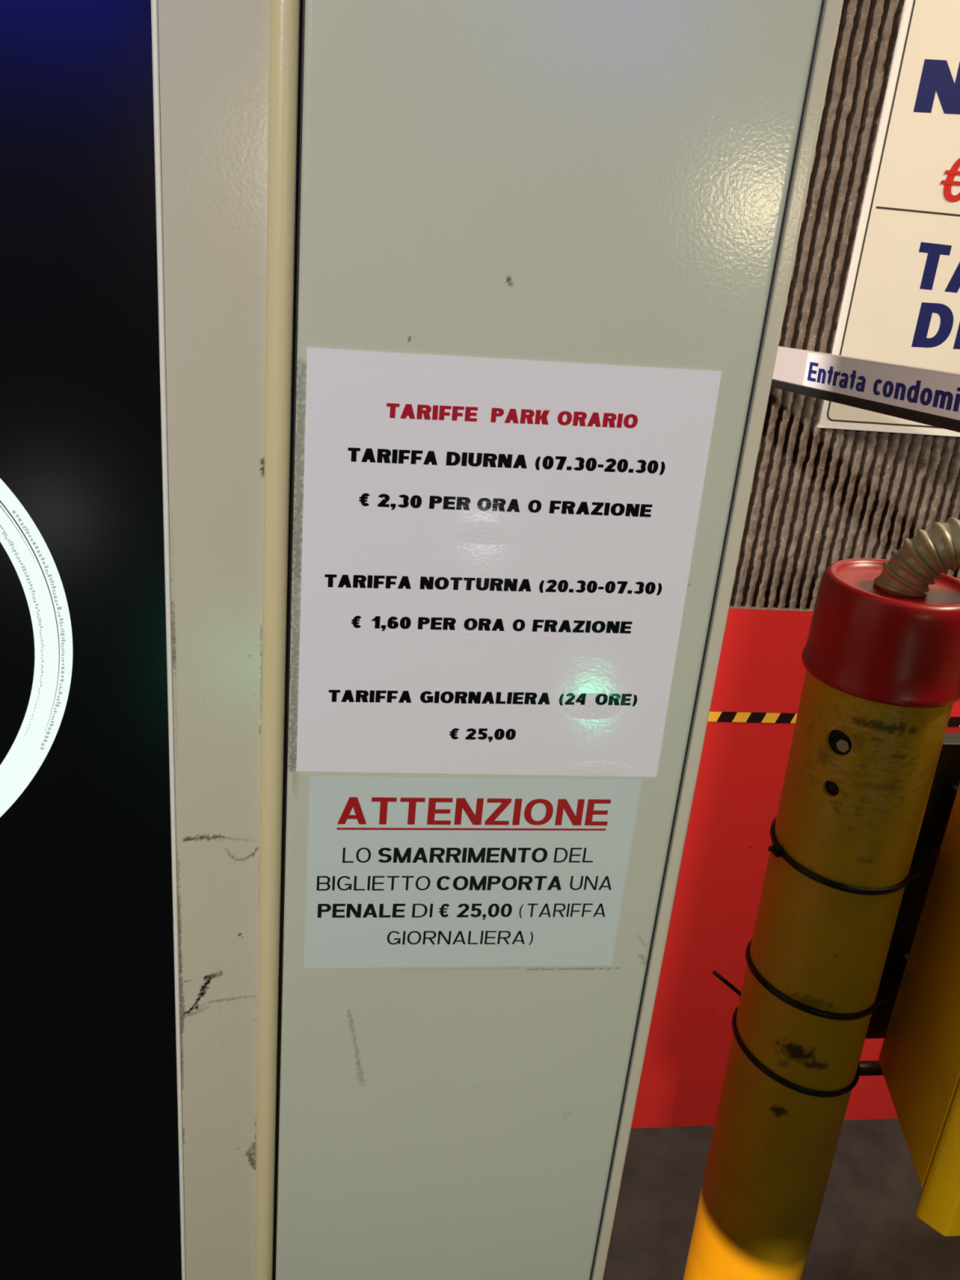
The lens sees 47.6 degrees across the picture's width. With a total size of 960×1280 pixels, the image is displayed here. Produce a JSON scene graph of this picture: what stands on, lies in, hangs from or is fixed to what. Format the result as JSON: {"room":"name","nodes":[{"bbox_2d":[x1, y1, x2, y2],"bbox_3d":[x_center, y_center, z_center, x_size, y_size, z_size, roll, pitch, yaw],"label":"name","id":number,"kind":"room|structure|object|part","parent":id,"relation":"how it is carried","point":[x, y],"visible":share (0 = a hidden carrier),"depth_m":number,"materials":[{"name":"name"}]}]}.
{"room":"parking garage","nodes":[
{"label":"parking garage","id":0,"kind":"room"},
{"bbox_2d":[602,1118,959,1279],"bbox_3d":[0.057,1.958,-0.774,8.000,0.100,5.950,2,23,-9],"label":"floor","id":1,"kind":"structure","parent":0,"point":[868,1227],"depth_m":1.72,"materials":[{"name":"concrete"}]},
{"bbox_2d":[0,0,843,1279],"bbox_3d":[-0.243,0.244,0.690,0.720,1.880,0.293,2,23,-9],"label":"terminal","id":2,"kind":"object","parent":1,"relation":"on","point":[197,197],"visible":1,"depth_m":0.55,"materials":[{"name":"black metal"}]},
{"bbox_2d":[1,510,65,749],"bbox_3d":[-0.218,-0.002,0.536,0.025,0.128,0.001,-4,24,-22],"label":"print","id":3,"kind":"object","parent":2,"relation":"attached to","point":[33,541],"depth_m":0.53,"materials":[{"name":"black"}]},
{"bbox_3d":[-0.360,0.270,0.601,0.374,1.840,0.003,-4,24,-22],"label":"glass panel","id":4,"kind":"part","parent":2,"relation":"part of","materials":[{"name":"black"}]},
{"bbox_2d":[303,775,642,968],"bbox_3d":[-0.006,0.143,0.660,0.196,0.138,0.001,2,23,-9],"label":"notice","id":5,"kind":"object","parent":2,"relation":"attached to","point":[402,871],"visible":1,"depth_m":0.66,"materials":[{"name":"white paper"}]},
{"bbox_2d":[296,347,721,777],"bbox_3d":[0.011,-0.031,0.587,0.212,0.238,0.001,2,23,-9],"label":"notice","id":6,"kind":"object","parent":2,"relation":"attached to","point":[497,553],"visible":1,"depth_m":0.58,"materials":[{"name":"white paper"}]},
{"bbox_3d":[-0.013,0.266,0.716,0.233,1.820,0.007,2,23,-9],"label":"panel","id":7,"kind":"part","parent":2,"relation":"part of","materials":[{"name":"paint"}]},
{"bbox_2d":[683,558,959,1279],"bbox_3d":[0.293,0.506,1.075,0.159,1.199,0.149,2,23,-9],"label":"post","id":8,"kind":"object","parent":1,"relation":"on","point":[881,687],"visible":0.97,"depth_m":0.91,"materials":[{"name":"metal"}]},
{"bbox_2d":[712,970,860,1097],"bbox_3d":[0.292,0.365,1.014,0.131,0.057,0.121,2,23,-9],"label":"cable tie","id":9,"kind":"object","parent":8,"relation":"attached to","point":[757,1063],"visible":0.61,"depth_m":0.98,"materials":[{"name":"black plastic"}]},
{"bbox_2d":[745,928,902,1020],"bbox_3d":[0.334,0.307,0.995,0.188,0.028,0.121,2,23,-9],"label":"cable tie","id":10,"kind":"object","parent":8,"relation":"attached to","point":[760,979],"visible":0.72,"depth_m":0.94,"materials":[{"name":"black plastic"}]},
{"bbox_2d":[768,815,941,895],"bbox_3d":[0.340,0.181,0.942,0.195,0.014,0.120,2,23,-9],"label":"cable tie","id":11,"kind":"object","parent":8,"relation":"attached to","point":[776,849],"visible":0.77,"depth_m":0.90,"materials":[{"name":"black plastic"}]},
{"bbox_2d":[858,732,959,1236],"bbox_3d":[0.458,0.298,0.955,0.188,0.420,0.169,2,23,-9],"label":"box","id":12,"kind":"object","parent":8,"relation":"attached to","point":[918,1060],"visible":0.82,"depth_m":0.96,"materials":[{"name":"paint"}]},
{"bbox_3d":[0.391,0.235,0.993,0.063,0.322,0.034,2,23,-9],"label":"mounting rail","id":13,"kind":"part","parent":12,"relation":"part of","materials":[{"name":"black metal"}]},
{"bbox_3d":[0.484,0.327,0.893,0.154,0.420,0.026,2,23,-9],"label":"box lid","id":14,"kind":"part","parent":12,"relation":"part of","materials":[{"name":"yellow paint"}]},
{"bbox_2d":[873,517,959,596],"bbox_3d":[0.397,0.007,0.849,0.194,0.206,0.043,8,23,7],"label":"conduit","id":15,"kind":"object","parent":8,"relation":"attached to","point":[922,558],"visible":1,"depth_m":0.82,"materials":[{"name":"metal"}]},
{"bbox_2d":[729,0,959,609],"bbox_3d":[-0.187,-0.484,1.319,8.026,2.750,0.164,2,23,-9],"label":"wall","id":16,"kind":"structure","parent":0,"point":[820,498],"depth_m":1.43,"materials":[{"name":"concrete"}]},
{"bbox_2d":[631,604,959,1128],"bbox_3d":[-0.257,0.373,1.593,8.000,0.951,0.017,2,23,-9],"label":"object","id":17,"kind":"structure","parent":16,"relation":"attached to","point":[761,668],"depth_m":1.67,"materials":[{"name":"red paint"}]},
{"bbox_2d":[707,711,959,726],"bbox_3d":[0.784,0.123,1.622,1.450,0.016,0.001,2,23,-9],"label":"tape","id":18,"kind":"object","parent":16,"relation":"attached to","point":[713,716],"visible":0.2,"depth_m":1.56,"materials":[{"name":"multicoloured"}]},
{"bbox_2d":[770,346,959,432],"bbox_3d":[0.354,-0.158,0.786,0.075,0.162,1.208,2,23,-9],"label":"barrier arm","id":19,"kind":"object","parent":16,"relation":"attached to","point":[788,373],"visible":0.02,"depth_m":0.99,"materials":[{"name":"grey paint"}]},
{"bbox_2d":[802,352,959,420],"bbox_3d":[0.347,-0.189,0.832,0.001,0.068,0.461,2,23,-9],"label":"label","id":20,"kind":"object","parent":19,"relation":"attached to","point":[924,391],"visible":1,"depth_m":0.90,"materials":[{"name":"white plastic"}]},
{"bbox_2d":[816,0,959,436],"bbox_3d":[0.721,-0.642,1.288,0.505,0.816,0.007,2,23,-9],"label":"wall sign","id":21,"kind":"object","parent":16,"relation":"attached to","point":[900,304],"visible":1,"depth_m":1.32,"materials":[{"name":"white"}]}
]}

